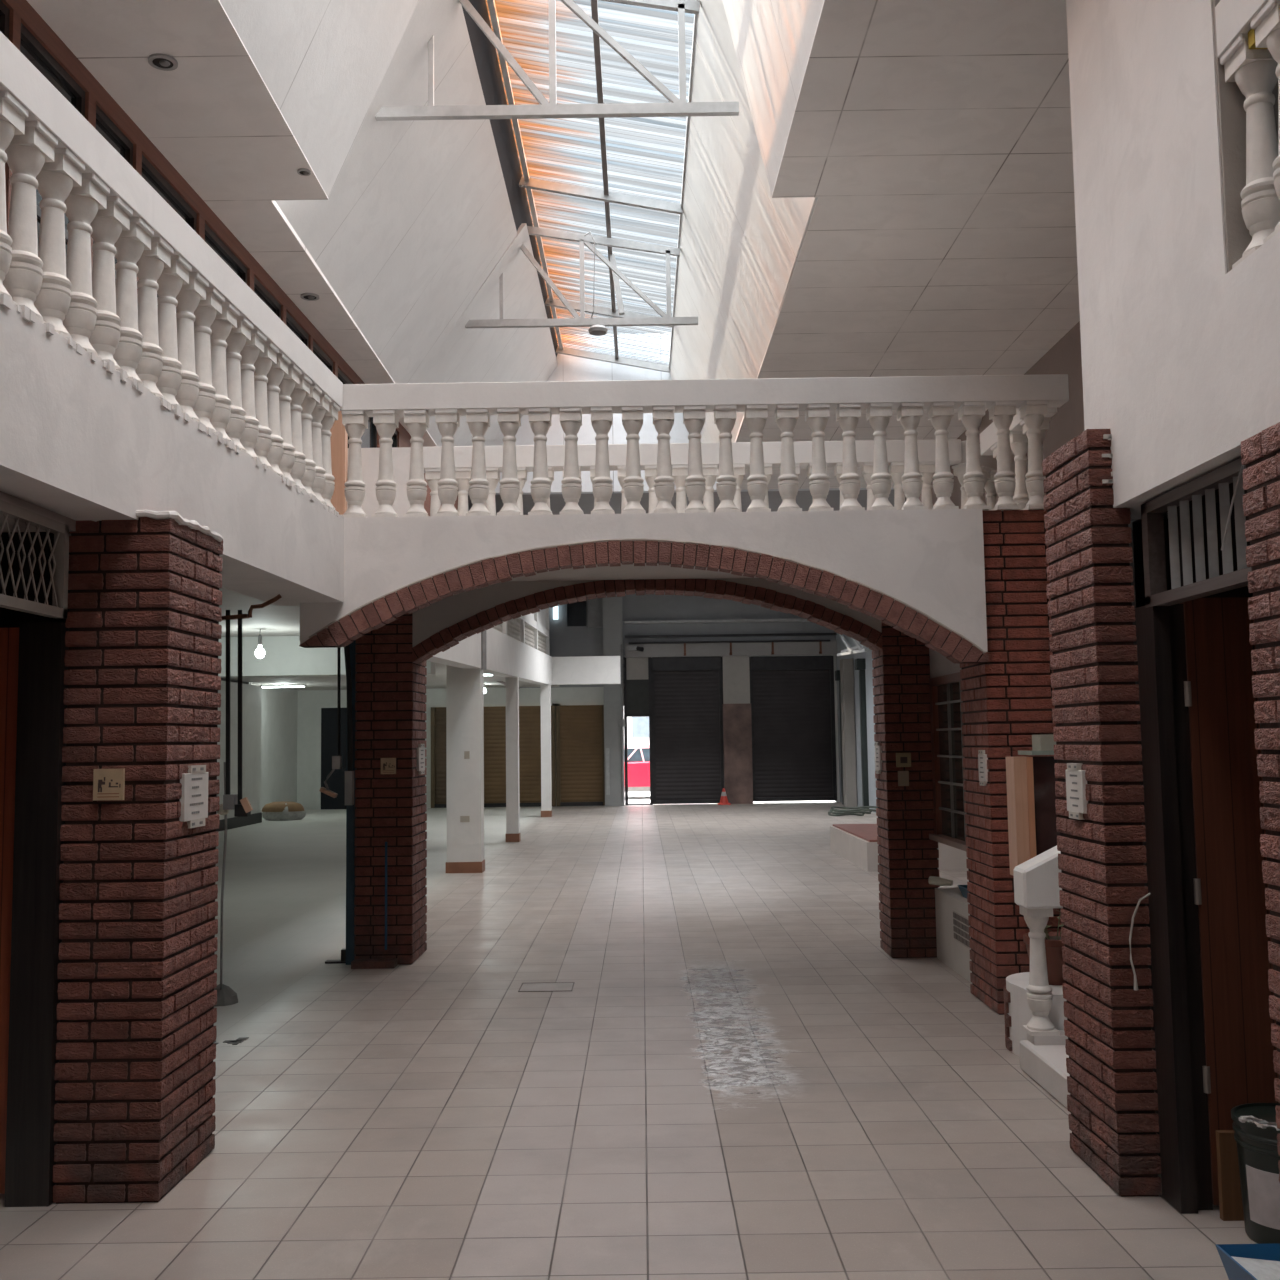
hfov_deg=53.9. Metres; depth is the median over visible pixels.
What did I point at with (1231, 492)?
ceiling
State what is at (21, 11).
wall
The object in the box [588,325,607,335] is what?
floodlight
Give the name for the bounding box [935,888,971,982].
wall
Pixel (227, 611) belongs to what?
strap
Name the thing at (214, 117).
ceiling
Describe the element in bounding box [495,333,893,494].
wall
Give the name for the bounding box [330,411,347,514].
baluster
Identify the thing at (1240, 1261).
paint tray
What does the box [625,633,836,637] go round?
trim
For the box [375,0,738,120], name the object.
roof truss
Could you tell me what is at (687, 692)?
roller shutter
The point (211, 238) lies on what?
window
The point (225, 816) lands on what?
rod
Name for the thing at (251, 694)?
wall
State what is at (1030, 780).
doorway
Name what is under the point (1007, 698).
brick pillar
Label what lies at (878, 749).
notice board
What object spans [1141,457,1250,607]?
transom
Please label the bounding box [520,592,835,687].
wall
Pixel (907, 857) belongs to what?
brick pillar
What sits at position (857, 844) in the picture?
raised planter
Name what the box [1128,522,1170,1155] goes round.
wall
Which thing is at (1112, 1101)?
brick pillar
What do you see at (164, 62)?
recessed light
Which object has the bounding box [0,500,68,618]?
security grille
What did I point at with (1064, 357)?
wall
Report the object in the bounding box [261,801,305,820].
sack
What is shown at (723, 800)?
traffic cone
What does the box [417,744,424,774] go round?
notice board
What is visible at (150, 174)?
window
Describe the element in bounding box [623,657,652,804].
doorway
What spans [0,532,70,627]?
wall
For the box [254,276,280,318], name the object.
window
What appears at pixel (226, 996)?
weight
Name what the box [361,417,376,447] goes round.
window
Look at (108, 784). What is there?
tile plaque
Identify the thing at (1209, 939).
door
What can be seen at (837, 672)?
pole
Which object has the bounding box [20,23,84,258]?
window
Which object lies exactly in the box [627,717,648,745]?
wall
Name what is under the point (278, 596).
pipe
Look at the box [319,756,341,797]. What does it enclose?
wall lamp
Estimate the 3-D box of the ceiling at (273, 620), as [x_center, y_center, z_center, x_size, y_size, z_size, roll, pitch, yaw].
[-6.070,0.369,21.598,7.850,0.380,23.900,-1,-5,0]
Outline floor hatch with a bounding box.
[518,982,574,991]
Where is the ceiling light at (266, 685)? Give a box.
[260,684,305,687]
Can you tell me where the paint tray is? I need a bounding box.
[1216,1243,1279,1279]
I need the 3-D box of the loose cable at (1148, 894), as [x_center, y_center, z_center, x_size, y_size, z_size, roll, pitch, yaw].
[1.819,1.092,4.570,0.089,0.348,0.016,-1,-5,0]
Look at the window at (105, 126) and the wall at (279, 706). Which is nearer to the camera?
the window at (105, 126)
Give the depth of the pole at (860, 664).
29.05 m
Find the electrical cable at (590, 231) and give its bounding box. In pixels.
[584,231,594,318]
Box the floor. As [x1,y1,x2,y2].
[0,791,1257,1279]
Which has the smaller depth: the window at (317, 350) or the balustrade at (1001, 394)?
the balustrade at (1001, 394)
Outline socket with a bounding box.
[258,629,261,644]
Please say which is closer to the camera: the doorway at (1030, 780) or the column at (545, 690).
the doorway at (1030, 780)
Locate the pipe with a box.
[248,594,281,617]
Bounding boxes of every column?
[446,665,484,872]
[506,677,520,841]
[540,680,551,816]
[603,595,624,805]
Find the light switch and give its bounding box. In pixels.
[896,753,910,766]
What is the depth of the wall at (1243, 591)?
4.64 m
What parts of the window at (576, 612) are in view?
pane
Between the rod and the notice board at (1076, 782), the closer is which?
the notice board at (1076, 782)
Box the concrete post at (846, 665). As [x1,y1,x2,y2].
[840,659,856,806]
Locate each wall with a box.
[0,304,343,605]
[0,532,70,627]
[1,0,457,515]
[216,680,261,819]
[220,0,418,197]
[235,682,297,810]
[275,0,516,383]
[297,655,839,809]
[347,447,423,516]
[415,223,557,491]
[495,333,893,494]
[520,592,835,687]
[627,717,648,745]
[670,0,817,476]
[722,0,823,194]
[836,633,876,812]
[919,321,1084,508]
[929,648,960,677]
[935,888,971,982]
[1003,972,1066,1055]
[1066,0,1279,518]
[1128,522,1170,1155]
[1177,503,1252,597]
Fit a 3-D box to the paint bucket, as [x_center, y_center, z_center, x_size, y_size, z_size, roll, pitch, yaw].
[2.123,1.688,4.145,0.318,0.545,0.316,-1,-5,0]
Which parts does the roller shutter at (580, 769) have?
guide rail, guide rail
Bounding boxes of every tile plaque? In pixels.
[93,769,124,800]
[381,758,395,773]
[898,771,908,785]
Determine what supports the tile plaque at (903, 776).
attached to the brick pillar at (907, 857)
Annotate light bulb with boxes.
[255,629,264,657]
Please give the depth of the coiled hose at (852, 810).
27.05 m
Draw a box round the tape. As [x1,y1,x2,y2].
[385,842,386,949]
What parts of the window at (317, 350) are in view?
pane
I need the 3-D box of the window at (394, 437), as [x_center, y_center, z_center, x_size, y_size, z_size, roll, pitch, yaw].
[-2.890,-1.574,14.327,0.060,1.830,0.902,-1,-5,2]
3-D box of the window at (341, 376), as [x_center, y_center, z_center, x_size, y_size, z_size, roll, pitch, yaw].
[-2.951,-1.722,12.483,0.060,1.830,0.702,-1,-5,2]
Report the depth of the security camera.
32.89 m
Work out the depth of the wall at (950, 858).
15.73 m
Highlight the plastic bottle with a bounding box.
[928,876,952,885]
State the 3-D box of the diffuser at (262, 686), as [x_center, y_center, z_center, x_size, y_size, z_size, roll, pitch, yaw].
[-8.302,1.093,29.300,0.960,0.020,0.140,-1,-5,0]
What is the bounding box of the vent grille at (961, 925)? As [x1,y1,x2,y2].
[953,910,970,949]
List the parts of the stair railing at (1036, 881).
handrail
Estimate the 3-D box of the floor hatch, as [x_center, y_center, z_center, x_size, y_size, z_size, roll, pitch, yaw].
[-0.632,2.355,8.551,0.362,0.004,0.300,-1,-5,0]
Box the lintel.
[0,491,75,531]
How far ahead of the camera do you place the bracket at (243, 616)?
6.96 m
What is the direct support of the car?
on the floor
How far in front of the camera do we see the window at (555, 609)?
33.35 m
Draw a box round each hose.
[344,645,352,770]
[828,806,877,815]
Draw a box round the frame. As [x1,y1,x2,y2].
[837,634,870,655]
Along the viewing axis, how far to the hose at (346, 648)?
9.48 m
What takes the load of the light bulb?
hanging from the ceiling at (273, 620)
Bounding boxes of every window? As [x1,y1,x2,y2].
[0,0,9,38]
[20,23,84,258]
[93,104,132,286]
[142,154,196,312]
[205,223,246,283]
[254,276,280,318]
[286,311,308,347]
[313,341,332,372]
[338,368,352,447]
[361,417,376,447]
[392,430,396,446]
[553,606,557,618]
[567,597,602,627]
[632,717,648,736]
[929,672,967,850]
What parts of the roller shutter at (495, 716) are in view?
guide rail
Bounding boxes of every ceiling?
[26,0,437,446]
[219,588,558,689]
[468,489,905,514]
[735,0,1079,489]
[1131,482,1246,522]
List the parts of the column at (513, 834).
skirting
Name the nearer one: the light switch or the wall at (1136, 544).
the wall at (1136, 544)
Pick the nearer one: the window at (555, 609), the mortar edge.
the mortar edge
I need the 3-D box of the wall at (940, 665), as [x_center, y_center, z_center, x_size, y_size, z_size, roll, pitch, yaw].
[2.483,0.888,8.925,0.500,2.900,1.380,-1,-5,0]
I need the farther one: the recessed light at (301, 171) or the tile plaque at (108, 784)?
the recessed light at (301, 171)
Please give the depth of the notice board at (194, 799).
4.97 m
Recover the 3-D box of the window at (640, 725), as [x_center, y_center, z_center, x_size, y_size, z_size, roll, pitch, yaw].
[0.117,2.746,43.871,0.790,1.270,0.140,-1,-5,0]
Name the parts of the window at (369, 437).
frame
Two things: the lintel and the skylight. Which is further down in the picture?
the lintel
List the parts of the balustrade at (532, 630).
screen panel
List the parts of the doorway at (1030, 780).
panel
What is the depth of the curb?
4.77 m
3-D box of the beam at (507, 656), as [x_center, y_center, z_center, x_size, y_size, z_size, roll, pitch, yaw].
[-1.392,0.212,19.909,1.850,1.210,19.780,-1,-5,0]
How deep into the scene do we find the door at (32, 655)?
4.68 m
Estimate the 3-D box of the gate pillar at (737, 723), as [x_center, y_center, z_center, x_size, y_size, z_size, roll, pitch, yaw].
[2.563,2.357,33.280,0.740,3.900,0.370,-1,-5,0]
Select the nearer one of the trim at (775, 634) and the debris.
the debris
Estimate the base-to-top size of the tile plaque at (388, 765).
0.123 m
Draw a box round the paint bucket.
[1231,1103,1279,1243]
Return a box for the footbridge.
[299,509,988,664]
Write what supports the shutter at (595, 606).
attached to the window at (576, 612)
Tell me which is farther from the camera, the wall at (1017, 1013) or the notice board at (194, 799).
the wall at (1017, 1013)
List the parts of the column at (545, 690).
skirting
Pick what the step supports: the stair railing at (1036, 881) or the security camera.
the stair railing at (1036, 881)
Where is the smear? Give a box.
[1102,434,1113,483]
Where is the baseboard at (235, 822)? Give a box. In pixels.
[216,812,261,831]
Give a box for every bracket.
[222,614,247,620]
[609,253,624,315]
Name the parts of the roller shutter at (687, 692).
guide rail, guide rail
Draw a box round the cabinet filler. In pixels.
[1248,29,1267,48]
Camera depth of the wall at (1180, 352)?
4.27 m
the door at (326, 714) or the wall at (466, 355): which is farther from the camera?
the door at (326, 714)
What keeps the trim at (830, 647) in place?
attached to the wall at (564, 641)
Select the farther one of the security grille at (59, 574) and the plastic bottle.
the plastic bottle
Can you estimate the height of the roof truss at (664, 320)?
1.200 m
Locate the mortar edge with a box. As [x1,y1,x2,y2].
[91,510,222,541]
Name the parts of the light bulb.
bulb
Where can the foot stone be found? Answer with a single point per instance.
(386, 963)
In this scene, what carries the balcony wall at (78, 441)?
attached to the ceiling
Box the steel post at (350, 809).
[346,640,356,964]
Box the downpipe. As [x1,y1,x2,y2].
[481,629,486,669]
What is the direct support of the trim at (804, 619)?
attached to the wall at (564, 641)
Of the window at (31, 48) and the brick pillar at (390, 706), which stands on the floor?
the brick pillar at (390, 706)
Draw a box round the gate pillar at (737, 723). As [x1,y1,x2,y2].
[722,656,752,803]
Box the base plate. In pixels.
[325,949,345,963]
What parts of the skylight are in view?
edge rail, edge rail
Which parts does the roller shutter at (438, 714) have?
guide rail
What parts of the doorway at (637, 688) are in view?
cream panel, panel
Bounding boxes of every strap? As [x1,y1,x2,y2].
[226,610,229,794]
[238,610,241,803]
[337,647,340,755]
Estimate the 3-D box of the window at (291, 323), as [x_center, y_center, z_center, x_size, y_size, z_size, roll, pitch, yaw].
[-3.004,-1.851,10.888,0.060,1.830,0.702,-1,-5,2]
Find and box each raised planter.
[830,824,878,871]
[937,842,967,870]
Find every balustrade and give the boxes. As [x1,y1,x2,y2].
[0,31,342,512]
[341,374,1068,517]
[423,439,1027,515]
[493,608,549,655]
[980,407,1056,509]
[1215,0,1279,268]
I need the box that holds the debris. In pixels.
[213,1037,248,1044]
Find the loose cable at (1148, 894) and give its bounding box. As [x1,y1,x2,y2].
[1129,893,1149,989]
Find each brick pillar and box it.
[53,517,222,1203]
[354,613,426,964]
[872,620,939,957]
[960,510,1063,1014]
[1042,429,1161,1196]
[1240,422,1279,1182]
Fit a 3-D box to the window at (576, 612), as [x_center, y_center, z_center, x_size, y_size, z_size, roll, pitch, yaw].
[-1.457,-0.735,33.400,0.946,0.804,0.160,-1,-5,0]
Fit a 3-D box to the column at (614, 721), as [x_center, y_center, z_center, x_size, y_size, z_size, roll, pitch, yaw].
[-0.673,1.541,33.165,0.550,5.600,0.640,-1,-5,0]
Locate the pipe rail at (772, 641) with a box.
[629,640,829,655]
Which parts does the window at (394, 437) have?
frame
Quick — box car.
[624,745,649,791]
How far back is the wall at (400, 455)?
9.40 m
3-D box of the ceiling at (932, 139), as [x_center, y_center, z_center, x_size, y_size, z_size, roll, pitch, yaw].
[2.540,-3.247,7.734,3.230,0.050,22.900,-1,-5,0]
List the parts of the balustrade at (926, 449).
handrail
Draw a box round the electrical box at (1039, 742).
[1032,734,1055,750]
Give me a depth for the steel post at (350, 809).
9.61 m
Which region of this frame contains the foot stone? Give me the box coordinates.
[351,958,397,968]
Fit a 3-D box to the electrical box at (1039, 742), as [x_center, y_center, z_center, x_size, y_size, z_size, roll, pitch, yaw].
[2.346,0.585,7.199,0.165,0.090,0.150,-1,-5,0]
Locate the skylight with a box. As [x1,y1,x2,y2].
[486,0,696,372]
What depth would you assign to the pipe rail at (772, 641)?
33.11 m
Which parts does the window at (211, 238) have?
pane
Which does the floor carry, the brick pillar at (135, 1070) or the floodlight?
the brick pillar at (135, 1070)
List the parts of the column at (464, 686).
socket plate, skirting, socket plate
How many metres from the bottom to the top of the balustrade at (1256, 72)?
0.832 m
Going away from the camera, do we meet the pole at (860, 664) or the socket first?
the socket
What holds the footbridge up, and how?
on the brick pillar at (1007, 698)
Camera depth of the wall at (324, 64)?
7.97 m
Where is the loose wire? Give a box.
[1221,465,1243,549]
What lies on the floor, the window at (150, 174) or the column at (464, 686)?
the column at (464, 686)
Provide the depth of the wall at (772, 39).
8.05 m
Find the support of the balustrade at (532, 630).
on the beam at (507, 656)
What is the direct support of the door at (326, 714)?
in the wall at (308, 700)
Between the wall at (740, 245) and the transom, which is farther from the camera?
the wall at (740, 245)
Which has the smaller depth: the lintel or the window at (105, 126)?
the lintel
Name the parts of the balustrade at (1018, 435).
handrail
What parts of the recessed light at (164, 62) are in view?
bulb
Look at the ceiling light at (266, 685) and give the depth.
29.22 m
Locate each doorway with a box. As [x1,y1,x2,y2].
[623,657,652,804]
[1006,750,1059,875]
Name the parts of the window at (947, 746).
sill, pane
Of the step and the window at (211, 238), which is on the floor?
the step
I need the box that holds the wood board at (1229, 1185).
[1216,1130,1243,1220]
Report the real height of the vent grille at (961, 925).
0.205 m
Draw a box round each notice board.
[179,765,208,827]
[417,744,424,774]
[874,742,881,773]
[978,750,987,785]
[1065,763,1087,819]
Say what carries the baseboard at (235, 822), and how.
attached to the wall at (251, 694)
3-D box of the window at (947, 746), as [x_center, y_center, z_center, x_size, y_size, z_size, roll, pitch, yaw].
[2.242,0.845,8.903,0.140,1.210,1.310,-1,-5,0]
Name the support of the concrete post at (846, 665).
on the floor
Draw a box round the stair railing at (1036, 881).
[1013,846,1067,1044]
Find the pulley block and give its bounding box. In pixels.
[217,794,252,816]
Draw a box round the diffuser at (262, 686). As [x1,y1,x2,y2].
[262,686,303,687]
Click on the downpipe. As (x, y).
(483, 634)
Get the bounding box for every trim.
[462,0,557,356]
[625,618,806,623]
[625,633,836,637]
[625,640,836,657]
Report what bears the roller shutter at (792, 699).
attached to the wall at (308, 700)
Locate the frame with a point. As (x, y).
(849, 650)
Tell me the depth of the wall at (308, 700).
33.37 m
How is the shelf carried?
attached to the doorway at (1030, 780)
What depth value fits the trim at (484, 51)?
11.98 m
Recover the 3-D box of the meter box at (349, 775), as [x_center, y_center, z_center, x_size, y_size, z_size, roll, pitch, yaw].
[-2.177,1.109,9.444,0.054,0.254,0.080,-1,-5,0]
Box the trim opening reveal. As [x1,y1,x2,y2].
[1212,0,1277,272]
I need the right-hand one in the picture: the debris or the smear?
the smear
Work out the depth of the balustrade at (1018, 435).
8.51 m
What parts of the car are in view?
cabin glass, roof frame, sill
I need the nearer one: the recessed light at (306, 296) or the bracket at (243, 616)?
the bracket at (243, 616)
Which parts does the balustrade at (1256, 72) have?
handrail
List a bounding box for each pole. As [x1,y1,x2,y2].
[835,670,843,804]
[854,658,868,808]
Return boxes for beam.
[218,636,435,677]
[427,628,620,684]
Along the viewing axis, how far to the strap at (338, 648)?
9.49 m
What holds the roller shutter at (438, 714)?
attached to the wall at (308, 700)
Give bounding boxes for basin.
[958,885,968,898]
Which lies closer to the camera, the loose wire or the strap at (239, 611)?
the loose wire
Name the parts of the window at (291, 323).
pane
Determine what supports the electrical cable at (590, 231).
attached to the roof truss at (664, 320)
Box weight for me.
[214,984,237,1006]
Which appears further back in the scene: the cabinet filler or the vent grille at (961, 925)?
the vent grille at (961, 925)
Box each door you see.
[0,622,68,1206]
[316,704,346,809]
[1135,597,1279,1213]
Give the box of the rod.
[220,762,226,989]
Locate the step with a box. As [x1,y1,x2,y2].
[1020,1040,1069,1107]
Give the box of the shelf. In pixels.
[1018,750,1053,754]
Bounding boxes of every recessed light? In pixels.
[148,53,177,70]
[297,168,310,175]
[300,293,319,300]
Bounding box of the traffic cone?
[718,788,730,804]
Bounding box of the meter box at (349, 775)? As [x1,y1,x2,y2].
[345,771,353,804]
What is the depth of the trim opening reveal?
3.81 m
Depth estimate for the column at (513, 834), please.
21.36 m
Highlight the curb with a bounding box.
[0,294,338,516]
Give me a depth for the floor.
5.89 m
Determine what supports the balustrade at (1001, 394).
on the footbridge
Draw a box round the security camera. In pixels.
[628,646,643,651]
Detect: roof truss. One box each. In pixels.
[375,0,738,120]
[465,226,697,327]
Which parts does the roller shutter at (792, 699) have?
guide rail, guide rail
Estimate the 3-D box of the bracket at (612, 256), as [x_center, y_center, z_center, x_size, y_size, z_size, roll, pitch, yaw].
[-0.274,-4.230,14.991,0.170,0.731,0.090,-1,-5,0]
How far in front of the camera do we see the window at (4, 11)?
6.23 m
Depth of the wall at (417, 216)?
10.99 m
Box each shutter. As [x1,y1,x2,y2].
[431,707,446,807]
[484,706,555,806]
[556,705,604,805]
[588,597,602,627]
[651,656,723,803]
[749,656,836,801]
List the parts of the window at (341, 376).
frame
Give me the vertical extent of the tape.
0.807 m
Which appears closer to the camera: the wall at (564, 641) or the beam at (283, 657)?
the beam at (283, 657)
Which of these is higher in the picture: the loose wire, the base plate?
the loose wire
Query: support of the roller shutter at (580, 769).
attached to the wall at (308, 700)
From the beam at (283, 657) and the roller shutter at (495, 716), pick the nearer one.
the beam at (283, 657)
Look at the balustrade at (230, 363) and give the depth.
4.97 m
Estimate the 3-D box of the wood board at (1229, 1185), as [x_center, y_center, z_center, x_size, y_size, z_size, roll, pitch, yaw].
[2.091,1.829,4.307,0.220,0.292,0.025,-1,-5,0]
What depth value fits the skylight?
13.13 m
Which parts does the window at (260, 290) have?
pane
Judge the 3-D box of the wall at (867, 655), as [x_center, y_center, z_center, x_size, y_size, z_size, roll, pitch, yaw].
[5.284,0.631,23.269,0.150,5.650,20.500,-1,-5,0]
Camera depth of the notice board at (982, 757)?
7.71 m

